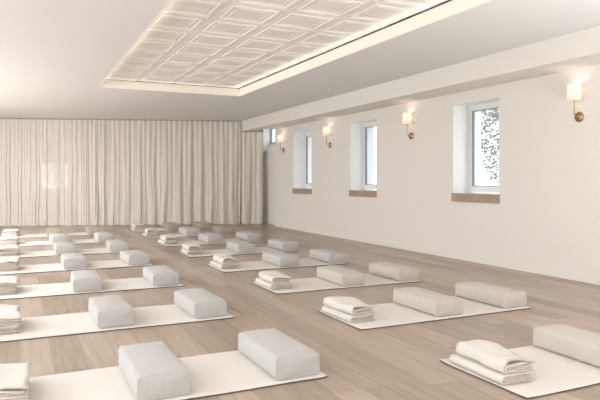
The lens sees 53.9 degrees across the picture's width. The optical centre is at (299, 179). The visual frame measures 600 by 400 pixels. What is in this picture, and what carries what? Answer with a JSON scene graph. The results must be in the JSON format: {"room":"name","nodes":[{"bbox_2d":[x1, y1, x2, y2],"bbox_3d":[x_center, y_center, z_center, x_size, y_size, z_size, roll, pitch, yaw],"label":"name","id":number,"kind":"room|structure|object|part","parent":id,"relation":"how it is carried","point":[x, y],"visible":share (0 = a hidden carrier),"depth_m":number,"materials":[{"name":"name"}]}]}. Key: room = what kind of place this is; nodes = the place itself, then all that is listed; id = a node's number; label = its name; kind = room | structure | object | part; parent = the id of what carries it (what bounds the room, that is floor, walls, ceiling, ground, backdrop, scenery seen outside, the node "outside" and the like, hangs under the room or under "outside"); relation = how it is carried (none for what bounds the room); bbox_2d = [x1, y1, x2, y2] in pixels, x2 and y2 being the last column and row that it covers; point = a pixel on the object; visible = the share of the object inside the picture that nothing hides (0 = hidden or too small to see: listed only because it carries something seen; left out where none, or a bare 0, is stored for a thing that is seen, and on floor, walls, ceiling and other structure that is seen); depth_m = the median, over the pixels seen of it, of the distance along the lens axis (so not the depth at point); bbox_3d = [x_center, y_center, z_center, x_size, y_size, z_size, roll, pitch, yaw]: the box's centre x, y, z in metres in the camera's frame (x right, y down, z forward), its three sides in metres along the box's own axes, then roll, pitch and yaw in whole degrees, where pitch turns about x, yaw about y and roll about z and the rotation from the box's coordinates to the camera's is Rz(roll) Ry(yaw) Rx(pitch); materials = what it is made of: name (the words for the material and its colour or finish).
{"room":"exercise studio","nodes":[
{"label":"exercise studio","id":0,"kind":"room"},
{"bbox_2d":[240,123,260,222],"bbox_3d":[-5.578,-0.190,15.173,9.550,2.620,0.200,0,0,-6],"label":"wall","id":1,"kind":"structure","parent":0,"point":[240,123],"depth_m":15.52,"materials":[{"name":"white paint"}]},
{"bbox_2d":[261,129,274,224],"bbox_3d":[-0.730,-0.190,15.373,0.370,2.620,2.000,0,0,-25],"label":"wall","id":2,"kind":"structure","parent":0,"point":[268,215],"depth_m":15.10,"materials":[{"name":"white paint"}]},
{"bbox_2d":[241,131,262,223],"bbox_3d":[-1.218,-0.058,14.959,0.548,2.344,0.169,0,0,-6],"label":"curtain","id":3,"kind":"object","parent":2,"relation":"hanging from","point":[252,141],"visible":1,"depth_m":14.97,"materials":[{"name":"fabric"}]},
{"bbox_2d":[263,129,274,151],"bbox_3d":[-0.602,-1.055,15.107,0.368,0.650,0.910,0,0,-25],"label":"window","id":4,"kind":"structure","parent":2,"relation":"in","point":[268,134],"depth_m":15.47,"materials":[{"name":"white"}]},
{"bbox_3d":[-0.549,-1.153,15.132,0.090,0.445,0.900,0,0,-25],"label":"frame","id":5,"kind":"part","parent":4,"relation":"part of","materials":[{"name":"white"}]},
{"bbox_2d":[0,223,599,399],"bbox_3d":[-2.070,1.170,7.763,9.320,0.100,22.200,0,0,-25],"label":"floor","id":6,"kind":"structure","parent":0,"point":[402,362],"depth_m":4.61,"materials":[{"name":"brown wood"}]},
{"bbox_2d":[18,232,93,237],"bbox_3d":[-5.000,1.112,11.967,1.907,0.016,0.696,0,0,-25],"label":"yoga mat","id":7,"kind":"object","parent":6,"relation":"on","point":[74,233],"visible":0.51,"depth_m":11.98,"materials":[{"name":"beige fabric"}]},
{"bbox_2d":[1,229,19,236],"bbox_3d":[-5.718,1.036,11.669,0.328,0.135,0.472,0,0,-23],"label":"folded blanket","id":8,"kind":"object","parent":7,"relation":"on","point":[14,232],"visible":0.91,"depth_m":11.50,"materials":[{"name":"beige fabric"}]},
{"bbox_2d":[47,227,61,235],"bbox_3d":[-4.989,1.035,11.980,0.284,0.137,0.639,0,0,-24],"label":"bolster","id":9,"kind":"object","parent":7,"relation":"on","point":[50,230],"visible":0.86,"depth_m":11.71,"materials":[{"name":"beige fabric"}]},
{"bbox_2d":[86,226,101,233],"bbox_3d":[-4.300,1.035,12.287,0.284,0.137,0.639,0,0,-23],"label":"bolster","id":10,"kind":"object","parent":7,"relation":"on","point":[89,229],"visible":0.89,"depth_m":12.02,"materials":[{"name":"beige fabric"}]},
{"bbox_2d":[0,248,119,257],"bbox_3d":[-3.614,1.112,9.059,1.909,0.015,0.702,0,0,-25],"label":"yoga mat","id":11,"kind":"object","parent":6,"relation":"on","point":[91,250],"visible":0.63,"depth_m":9.01,"materials":[{"name":"beige fabric"}]},
{"bbox_2d":[0,244,19,255],"bbox_3d":[-4.339,1.032,8.769,0.320,0.141,0.476,0,0,-27],"label":"folded blanket","id":12,"kind":"object","parent":11,"relation":"on","point":[5,249],"visible":1,"depth_m":8.62,"materials":[{"name":"beige fabric"}]},
{"bbox_2d":[53,242,75,254],"bbox_3d":[-3.615,1.036,9.048,0.284,0.137,0.639,0,0,-26],"label":"bolster","id":13,"kind":"object","parent":11,"relation":"on","point":[59,248],"visible":0.92,"depth_m":8.79,"materials":[{"name":"white fabric"}]},
{"bbox_2d":[106,239,128,251],"bbox_3d":[-2.916,1.036,9.394,0.284,0.137,0.639,0,0,-25],"label":"bolster","id":14,"kind":"object","parent":11,"relation":"on","point":[117,245],"visible":0.94,"depth_m":9.13,"materials":[{"name":"white fabric"}]},
{"bbox_2d":[18,239,105,245],"bbox_3d":[-4.308,1.112,10.512,1.905,0.015,0.699,0,0,-25],"label":"yoga mat","id":15,"kind":"object","parent":6,"relation":"on","point":[82,241],"visible":0.54,"depth_m":10.45,"materials":[{"name":"beige fabric"}]},
{"bbox_2d":[0,235,19,244],"bbox_3d":[-5.032,1.035,10.213,0.319,0.136,0.472,0,0,-24],"label":"folded blanket","id":16,"kind":"object","parent":15,"relation":"on","point":[9,239],"visible":0.92,"depth_m":10.06,"materials":[{"name":"beige fabric"}]},
{"bbox_2d":[49,233,68,243],"bbox_3d":[-4.298,1.036,10.516,0.284,0.137,0.639,0,0,-27],"label":"bolster","id":17,"kind":"object","parent":15,"relation":"on","point":[57,237],"visible":0.87,"depth_m":10.26,"materials":[{"name":"white fabric"}]},
{"bbox_2d":[94,232,113,241],"bbox_3d":[-3.604,1.036,10.828,0.284,0.137,0.639,0,0,-26],"label":"bolster","id":18,"kind":"object","parent":15,"relation":"on","point":[99,236],"visible":0.95,"depth_m":10.57,"materials":[{"name":"white fabric"}]},
{"bbox_2d":[0,260,152,274],"bbox_3d":[-2.924,1.112,7.614,1.908,0.016,0.696,0,0,-26],"label":"yoga mat","id":19,"kind":"object","parent":6,"relation":"on","point":[55,267],"visible":0.65,"depth_m":7.55,"materials":[{"name":"beige rubber"}]},
{"bbox_2d":[0,257,19,271],"bbox_3d":[-3.642,1.036,7.319,0.328,0.135,0.472,0,0,-27],"label":"folded blanket","id":20,"kind":"object","parent":19,"relation":"on","point":[6,263],"visible":1,"depth_m":7.16,"materials":[{"name":"beige fabric"}]},
{"bbox_2d":[61,253,86,268],"bbox_3d":[-2.925,1.036,7.619,0.284,0.137,0.639,0,0,-25],"label":"bolster","id":21,"kind":"object","parent":19,"relation":"on","point":[68,260],"visible":1,"depth_m":7.36,"materials":[{"name":"white fabric"}]},
{"bbox_2d":[120,250,149,264],"bbox_3d":[-2.234,1.036,7.959,0.284,0.137,0.639,0,0,-28],"label":"bolster","id":22,"kind":"object","parent":19,"relation":"on","point":[131,257],"visible":1,"depth_m":7.72,"materials":[{"name":"white fabric"}]},
{"bbox_2d":[0,277,184,299],"bbox_3d":[-2.228,1.112,6.137,1.905,0.015,0.699,0,0,-25],"label":"yoga mat","id":23,"kind":"object","parent":6,"relation":"on","point":[55,289],"visible":0.64,"depth_m":6.03,"materials":[{"name":"beige rubber"}]},
{"bbox_2d":[0,276,17,294],"bbox_3d":[-2.963,1.035,5.847,0.319,0.136,0.472,0,0,-27],"label":"folded blanket","id":24,"kind":"object","parent":23,"relation":"on","point":[8,284],"visible":1,"depth_m":5.71,"materials":[{"name":"beige fabric"}]},
{"bbox_2d":[70,269,101,291],"bbox_3d":[-2.223,1.036,6.127,0.284,0.137,0.639,0,0,-23],"label":"bolster","id":25,"kind":"object","parent":23,"relation":"on","point":[81,280],"visible":1,"depth_m":5.87,"materials":[{"name":"white fabric"}]},
{"bbox_2d":[143,265,178,285],"bbox_3d":[-1.526,1.036,6.447,0.284,0.137,0.639,0,0,-25],"label":"bolster","id":26,"kind":"object","parent":23,"relation":"on","point":[161,275],"visible":1,"depth_m":6.20,"materials":[{"name":"white fabric"}]},
{"bbox_2d":[0,304,233,341],"bbox_3d":[-1.543,1.112,4.687,1.909,0.015,0.702,0,0,-25],"label":"yoga mat","id":27,"kind":"object","parent":6,"relation":"on","point":[161,315],"visible":0.58,"depth_m":4.58,"materials":[{"name":"beige rubber"}]},
{"bbox_2d":[0,304,21,333],"bbox_3d":[-2.248,1.032,4.400,0.320,0.141,0.476,0,0,-26],"label":"folded blanket","id":28,"kind":"object","parent":27,"relation":"on","point":[10,315],"visible":1,"depth_m":4.28,"materials":[{"name":"beige fabric"}]},
{"bbox_2d":[88,295,134,328],"bbox_3d":[-1.511,1.036,4.710,0.284,0.137,0.639,0,0,-26],"label":"bolster","id":29,"kind":"object","parent":27,"relation":"on","point":[107,311],"visible":1,"depth_m":4.47,"materials":[{"name":"white fabric"}]},
{"bbox_2d":[174,288,226,318],"bbox_3d":[-0.857,1.036,5.021,0.284,0.137,0.639,0,0,-27],"label":"bolster","id":30,"kind":"object","parent":27,"relation":"on","point":[198,302],"visible":1,"depth_m":4.80,"materials":[{"name":"white fabric"}]},
{"bbox_2d":[130,227,210,231],"bbox_3d":[-2.920,1.111,13.360,1.733,0.016,0.699,0,0,-25],"label":"yoga mat","id":31,"kind":"object","parent":6,"relation":"on","point":[157,229],"visible":0.34,"depth_m":13.04,"materials":[{"name":"beige fabric"}]},
{"bbox_2d":[131,223,144,230],"bbox_3d":[-3.601,1.035,13.090,0.239,0.137,0.472,0,0,-26],"label":"folded blanket","id":32,"kind":"object","parent":31,"relation":"on","point":[135,226],"visible":1,"depth_m":12.94,"materials":[{"name":"beige fabric"}]},
{"bbox_2d":[162,222,180,229],"bbox_3d":[-2.912,1.035,13.360,0.284,0.137,0.639,0,0,-25],"label":"bolster","id":33,"kind":"object","parent":31,"relation":"on","point":[167,225],"visible":0.96,"depth_m":13.11,"materials":[{"name":"beige fabric"}]},
{"bbox_2d":[193,221,211,228],"bbox_3d":[-2.268,1.035,13.658,0.284,0.137,0.639,0,0,-26],"label":"bolster","id":34,"kind":"object","parent":31,"relation":"on","point":[198,224],"visible":1,"depth_m":13.41,"materials":[{"name":"beige fabric"}]},
{"bbox_2d":[28,350,327,399],"bbox_3d":[-0.850,1.112,3.244,1.907,0.016,0.696,0,0,-25],"label":"yoga mat","id":35,"kind":"object","parent":6,"relation":"on","point":[221,373],"visible":0.61,"depth_m":3.26,"materials":[{"name":"beige rubber"}]},
{"bbox_2d":[0,362,31,399],"bbox_3d":[-1.519,1.036,2.975,0.328,0.135,0.472,0,0,-27],"label":"folded blanket","id":36,"kind":"object","parent":35,"relation":"on","point":[14,377],"visible":1,"depth_m":2.92,"materials":[{"name":"beige fabric"}]},
{"bbox_2d":[118,341,190,399],"bbox_3d":[-0.817,1.036,3.260,0.284,0.137,0.639,0,0,-26],"label":"bolster","id":37,"kind":"object","parent":35,"relation":"on","point":[152,371],"visible":1,"depth_m":3.04,"materials":[{"name":"white fabric"}]},
{"bbox_2d":[238,328,319,380],"bbox_3d":[-0.143,1.036,3.574,0.284,0.137,0.639,0,0,-26],"label":"bolster","id":38,"kind":"object","parent":35,"relation":"on","point":[280,355],"visible":1,"depth_m":3.38,"materials":[{"name":"white fabric"}]},
{"bbox_2d":[142,232,233,237],"bbox_3d":[-2.272,1.111,11.976,1.730,0.016,0.699,0,0,-25],"label":"yoga mat","id":39,"kind":"object","parent":6,"relation":"on","point":[177,234],"visible":0.44,"depth_m":11.78,"materials":[{"name":"beige fabric"}]},
{"bbox_2d":[143,228,157,236],"bbox_3d":[-2.961,1.029,11.695,0.248,0.148,0.472,0,0,-24],"label":"folded blanket","id":40,"kind":"object","parent":39,"relation":"on","point":[149,232],"visible":1,"depth_m":11.52,"materials":[{"name":"beige fabric"}]},
{"bbox_2d":[179,227,199,235],"bbox_3d":[-2.259,1.036,11.993,0.284,0.137,0.639,0,0,-25],"label":"bolster","id":41,"kind":"object","parent":39,"relation":"on","point":[188,231],"visible":0.98,"depth_m":11.74,"materials":[{"name":"white fabric"}]},
{"bbox_2d":[212,226,232,233],"bbox_3d":[-1.622,1.035,12.292,0.284,0.137,0.639,0,0,-24],"label":"bolster","id":42,"kind":"object","parent":39,"relation":"on","point":[216,229],"visible":1,"depth_m":12.04,"materials":[{"name":"beige fabric"}]},
{"bbox_2d":[157,238,261,245],"bbox_3d":[-1.620,1.112,10.600,1.734,0.015,0.698,0,0,-26],"label":"yoga mat","id":43,"kind":"object","parent":6,"relation":"on","point":[179,243],"visible":0.53,"depth_m":10.45,"materials":[{"name":"beige fabric"}]},
{"bbox_2d":[158,235,176,244],"bbox_3d":[-2.304,1.035,10.313,0.245,0.137,0.477,0,0,-27],"label":"folded blanket","id":44,"kind":"object","parent":43,"relation":"on","point":[164,239],"visible":1,"depth_m":10.16,"materials":[{"name":"beige fabric"}]},
{"bbox_2d":[198,233,222,242],"bbox_3d":[-1.613,1.036,10.608,0.284,0.137,0.639,0,0,-25],"label":"bolster","id":45,"kind":"object","parent":43,"relation":"on","point":[205,237],"visible":1,"depth_m":10.36,"materials":[{"name":"white fabric"}]},
{"bbox_2d":[236,231,260,240],"bbox_3d":[-0.957,1.036,10.926,0.284,0.137,0.639,0,0,-25],"label":"bolster","id":46,"kind":"object","parent":43,"relation":"on","point":[243,235],"visible":1,"depth_m":10.69,"materials":[{"name":"white fabric"}]},
{"bbox_2d":[179,247,297,256],"bbox_3d":[-0.947,1.111,9.196,1.733,0.016,0.699,0,0,-25],"label":"yoga mat","id":47,"kind":"object","parent":6,"relation":"on","point":[258,250],"visible":0.62,"depth_m":9.02,"materials":[{"name":"beige fabric"}]},
{"bbox_2d":[181,243,202,254],"bbox_3d":[-1.634,1.035,8.914,0.239,0.137,0.472,0,0,-23],"label":"folded blanket","id":48,"kind":"object","parent":47,"relation":"on","point":[188,248],"visible":1,"depth_m":8.77,"materials":[{"name":"beige fabric"}]},
{"bbox_2d":[226,240,254,252],"bbox_3d":[-0.930,1.036,9.216,0.284,0.137,0.639,0,0,-24],"label":"bolster","id":49,"kind":"object","parent":47,"relation":"on","point":[240,246],"visible":1,"depth_m":8.97,"materials":[{"name":"white fabric"}]},
{"bbox_2d":[268,239,297,250],"bbox_3d":[-0.279,1.036,9.518,0.284,0.137,0.639,0,0,-25],"label":"bolster","id":50,"kind":"object","parent":47,"relation":"on","point":[281,244],"visible":1,"depth_m":9.28,"materials":[{"name":"white fabric"}]},
{"bbox_2d":[208,258,347,271],"bbox_3d":[-0.287,1.111,7.810,1.730,0.016,0.699,0,0,-25],"label":"yoga mat","id":51,"kind":"object","parent":6,"relation":"on","point":[304,262],"visible":0.61,"depth_m":7.64,"materials":[{"name":"beige fabric"}]},
{"bbox_2d":[210,254,238,268],"bbox_3d":[-0.961,1.029,7.538,0.248,0.148,0.472,0,0,-27],"label":"folded blanket","id":52,"kind":"object","parent":51,"relation":"on","point":[223,261],"visible":1,"depth_m":7.39,"materials":[{"name":"beige fabric"}]},
{"bbox_2d":[262,251,299,266],"bbox_3d":[-0.259,1.036,7.824,0.284,0.137,0.639,0,0,-26],"label":"bolster","id":53,"kind":"object","parent":51,"relation":"on","point":[279,258],"visible":1,"depth_m":7.60,"materials":[{"name":"white fabric"}]},
{"bbox_2d":[310,248,346,263],"bbox_3d":[0.384,1.036,8.120,0.284,0.137,0.639,0,0,-24],"label":"bolster","id":54,"kind":"object","parent":51,"relation":"on","point":[323,254],"visible":1,"depth_m":7.89,"materials":[{"name":"white fabric"}]},
{"bbox_2d":[252,273,421,293],"bbox_3d":[0.412,1.112,6.446,1.734,0.015,0.698,0,0,-25],"label":"yoga mat","id":55,"kind":"object","parent":6,"relation":"on","point":[304,284],"visible":0.58,"depth_m":6.25,"materials":[{"name":"beige fabric"}]},
{"bbox_2d":[255,271,290,289],"bbox_3d":[-0.275,1.035,6.169,0.244,0.137,0.477,0,0,-26],"label":"folded blanket","id":56,"kind":"object","parent":55,"relation":"on","point":[273,280],"visible":1,"depth_m":6.02,"materials":[{"name":"beige fabric"}]},
{"bbox_2d":[317,265,364,285],"bbox_3d":[0.438,1.036,6.452,0.285,0.137,0.639,0,0,-24],"label":"bolster","id":57,"kind":"object","parent":55,"relation":"on","point":[343,276],"visible":1,"depth_m":6.23,"materials":[{"name":"beige fabric"}]},
{"bbox_2d":[369,262,418,281],"bbox_3d":[1.065,1.036,6.739,0.285,0.137,0.639,0,0,-25],"label":"bolster","id":58,"kind":"object","parent":55,"relation":"on","point":[389,270],"visible":1,"depth_m":6.54,"materials":[{"name":"beige fabric"}]},
{"bbox_2d":[318,296,530,329],"bbox_3d":[1.083,1.111,5.071,1.733,0.016,0.699,0,0,-26],"label":"yoga mat","id":59,"kind":"object","parent":6,"relation":"on","point":[387,314],"visible":0.55,"depth_m":4.86,"materials":[{"name":"beige fabric"}]},
{"bbox_2d":[321,296,375,322],"bbox_3d":[0.389,1.035,4.785,0.239,0.137,0.472,0,0,-29],"label":"folded blanket","id":60,"kind":"object","parent":59,"relation":"on","point":[350,309],"visible":1,"depth_m":4.67,"materials":[{"name":"beige fabric"}]},
{"bbox_2d":[393,287,462,316],"bbox_3d":[1.089,1.036,5.084,0.285,0.137,0.639,0,0,-25],"label":"bolster","id":61,"kind":"object","parent":59,"relation":"on","point":[437,304],"visible":1,"depth_m":4.90,"materials":[{"name":"beige fabric"}]},
{"bbox_2d":[455,281,526,307],"bbox_3d":[1.732,1.036,5.394,0.285,0.137,0.639,0,0,-26],"label":"bolster","id":62,"kind":"object","parent":59,"relation":"on","point":[503,297],"visible":1,"depth_m":5.23,"materials":[{"name":"beige fabric"}]},
{"bbox_2d":[440,345,599,398],"bbox_3d":[1.791,1.111,3.688,1.730,0.016,0.699,0,0,-25],"label":"yoga mat","id":63,"kind":"object","parent":6,"relation":"on","point":[554,373],"visible":0.39,"depth_m":3.36,"materials":[{"name":"beige rubber"}]},
{"bbox_2d":[449,340,536,384],"bbox_3d":[1.107,1.029,3.404,0.248,0.148,0.472,0,0,-24],"label":"folded blanket","id":64,"kind":"object","parent":63,"relation":"on","point":[488,359],"visible":1,"depth_m":3.31,"materials":[{"name":"beige fabric"}]},
{"bbox_2d":[533,323,599,366],"bbox_3d":[1.796,1.036,3.697,0.285,0.137,0.639,0,0,-24],"label":"bolster","id":65,"kind":"object","parent":63,"relation":"on","point":[572,342],"visible":1,"depth_m":3.69,"materials":[{"name":"beige fabric"}]},
{"bbox_2d":[0,0,599,122],"bbox_3d":[-2.070,-1.515,7.763,9.320,0.030,22.200,0,0,-25],"label":"ceiling","id":66,"kind":"structure","parent":0,"point":[55,55],"depth_m":7.05,"materials":[{"name":"white paint"}]},
{"bbox_2d":[0,118,240,225],"bbox_3d":[-5.681,-0.191,14.464,8.412,2.609,0.182,0,0,-6],"label":"curtain","id":67,"kind":"object","parent":66,"relation":"hanging from","point":[54,172],"visible":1,"depth_m":14.60,"materials":[{"name":"fabric"}]},
{"bbox_2d":[107,0,451,88],"bbox_3d":[-0.108,-1.613,5.705,2.520,0.165,9.720,0,0,-25],"label":"trim","id":68,"kind":"structure","parent":66,"relation":"attached to","point":[448,0],"depth_m":7.49,"materials":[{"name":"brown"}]},
{"bbox_2d":[106,0,447,87],"bbox_3d":[-0.108,-1.639,5.704,2.378,0.033,9.578,0,0,-25],"label":"ceiling panel","id":69,"kind":"object","parent":68,"relation":"attached to","point":[217,43],"depth_m":6.68,"materials":[{"name":"white paint"}]},
{"bbox_2d":[98,0,492,95],"bbox_3d":[-0.108,-1.565,5.705,2.440,0.132,9.640,0,0,-25],"label":"trim","id":70,"kind":"structure","parent":66,"relation":"attached to","point":[451,8],"depth_m":7.31,"materials":[{"name":"white paint"}]},
{"bbox_2d":[275,65,599,275],"bbox_3d":[3.149,-0.190,7.030,0.520,2.620,16.400,0,0,-25],"label":"wall","id":71,"kind":"structure","parent":0,"point":[547,214],"depth_m":7.89,"materials":[{"name":"white paint"}]},
{"bbox_2d":[277,135,284,152],"bbox_3d":[-0.458,-0.849,13.831,0.160,0.418,0.152,0,0,-25],"label":"wall sconce","id":72,"kind":"object","parent":71,"relation":"attached to","point":[279,137],"visible":1,"depth_m":13.78,"materials":[{"name":"beige fabric"}]},
{"bbox_3d":[-0.461,-0.967,13.829,0.152,0.182,0.152,0,0,-25],"label":"lamp shade","id":73,"kind":"part","parent":72,"relation":"part of","materials":[{"name":"fabric"}]},
{"bbox_2d":[292,129,311,193],"bbox_3d":[0.274,-0.385,13.060,0.542,1.380,0.944,0,0,-25],"label":"window","id":74,"kind":"structure","parent":71,"relation":"in","point":[302,140],"depth_m":13.42,"materials":[{"name":"white"}]},
{"bbox_3d":[0.039,0.246,12.948,0.022,0.117,0.944,0,0,-25],"label":"sill","id":75,"kind":"part","parent":74,"relation":"part of","materials":[{"name":"brown wood"}]},
{"bbox_3d":[0.333,-0.450,13.088,0.090,1.240,0.910,0,0,-25],"label":"frame","id":76,"kind":"part","parent":74,"relation":"part of","materials":[{"name":"white plastic"}]},
{"bbox_3d":[0.330,-0.450,13.086,0.058,1.150,0.820,0,0,-25],"label":"sash","id":77,"kind":"part","parent":74,"relation":"part of","materials":[{"name":"white plastic"}]},
{"bbox_2d":[323,127,331,147],"bbox_3d":[0.533,-0.849,11.744,0.160,0.418,0.152,0,0,-25],"label":"wall sconce","id":78,"kind":"object","parent":71,"relation":"attached to","point":[326,130],"visible":1,"depth_m":11.69,"materials":[{"name":"beige fabric"}]},
{"bbox_3d":[0.529,-0.967,11.742,0.152,0.182,0.152,0,0,-25],"label":"lamp shade","id":79,"kind":"part","parent":78,"relation":"part of","materials":[{"name":"fabric"}]},
{"bbox_2d":[349,118,376,197],"bbox_3d":[1.359,-0.385,10.774,0.542,1.380,0.924,0,0,-25],"label":"window","id":80,"kind":"structure","parent":71,"relation":"in","point":[362,184],"depth_m":11.13,"materials":[{"name":"white paint"}]},
{"bbox_3d":[1.124,0.246,10.663,0.022,0.117,0.924,0,0,-25],"label":"sill","id":81,"kind":"part","parent":80,"relation":"part of","materials":[{"name":"brown wood"}]},
{"bbox_3d":[1.419,-0.450,10.803,0.090,1.240,0.890,0,0,-25],"label":"frame","id":82,"kind":"part","parent":80,"relation":"part of","materials":[{"name":"white plastic"}]},
{"bbox_3d":[1.415,-0.450,10.801,0.058,1.150,0.800,0,0,-25],"label":"sash","id":83,"kind":"part","parent":80,"relation":"part of","materials":[{"name":"white plastic"}]},
{"bbox_2d":[402,112,413,139],"bbox_3d":[1.693,-0.849,9.300,0.160,0.418,0.152,0,0,-25],"label":"wall sconce","id":84,"kind":"object","parent":71,"relation":"attached to","point":[407,116],"visible":1,"depth_m":9.25,"materials":[{"name":"beige fabric"}]},
{"bbox_3d":[1.690,-0.967,9.299,0.152,0.182,0.152,0,0,-25],"label":"lamp shade","id":85,"kind":"part","parent":84,"relation":"part of","materials":[{"name":"fabric"}]},
{"bbox_2d":[241,25,599,130],"bbox_3d":[2.426,-1.367,7.338,0.519,0.264,17.176,0,0,-25],"label":"beam","id":86,"kind":"structure","parent":71,"relation":"attached to","point":[579,49],"depth_m":7.65,"materials":[{"name":"white paint"}]},
{"bbox_2d":[274,222,599,284],"bbox_3d":[2.929,1.073,7.045,0.164,0.095,16.214,0,0,-25],"label":"baseboard","id":87,"kind":"structure","parent":71,"relation":"attached to","point":[582,277],"depth_m":8.15,"materials":[{"name":"white paint"}]},
{"bbox_2d":[451,97,499,203],"bbox_3d":[2.607,-0.385,8.146,0.542,1.380,0.924,0,0,-25],"label":"window","id":88,"kind":"structure","parent":71,"relation":"in","point":[467,187],"depth_m":8.49,"materials":[{"name":"white paint"}]},
{"bbox_3d":[2.372,0.246,8.034,0.022,0.117,0.924,0,0,-25],"label":"sill","id":89,"kind":"part","parent":88,"relation":"part of","materials":[{"name":"brown wood"}]},
{"bbox_3d":[2.667,-0.450,8.174,0.090,1.240,0.890,0,0,-25],"label":"frame","id":90,"kind":"part","parent":88,"relation":"part of","materials":[{"name":"white plastic"}]},
{"bbox_3d":[2.663,-0.450,8.172,0.058,1.150,0.800,0,0,-25],"label":"sash","id":91,"kind":"part","parent":88,"relation":"part of","materials":[{"name":"white plastic"}]},
{"bbox_2d":[567,83,583,121],"bbox_3d":[3.024,-0.849,6.499,0.160,0.418,0.152,0,0,-25],"label":"wall sconce","id":92,"kind":"object","parent":71,"relation":"attached to","point":[574,93],"visible":1,"depth_m":6.45,"materials":[{"name":"beige fabric"}]},
{"bbox_3d":[3.020,-0.967,6.497,0.152,0.182,0.152,0,0,-25],"label":"lamp shade","id":93,"kind":"part","parent":92,"relation":"part of","materials":[{"name":"fabric"}]},
{"bbox_3d":[3.080,-0.698,6.526,0.036,0.116,0.116,0,0,-25],"label":"wall plate","id":94,"kind":"part","parent":92,"relation":"part of","materials":[{"name":"gold metal"}]},
{"label":"outside","id":95,"kind":"structure","parent":0,"visible":0},
{"bbox_3d":[2.599,1.355,17.839,100.000,0.230,90.000,0,0,-25],"label":"ground","id":96,"kind":"structure","parent":95,"visible":0},
{"bbox_2d":[481,108,498,183],"bbox_3d":[5.068,-1.092,11.263,3.583,4.670,3.585,0,0,-25],"label":"tree","id":97,"kind":"object","parent":96,"relation":"on","point":[495,114],"visible":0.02,"depth_m":11.68,"materials":[{"name":"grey plant"}]}
]}

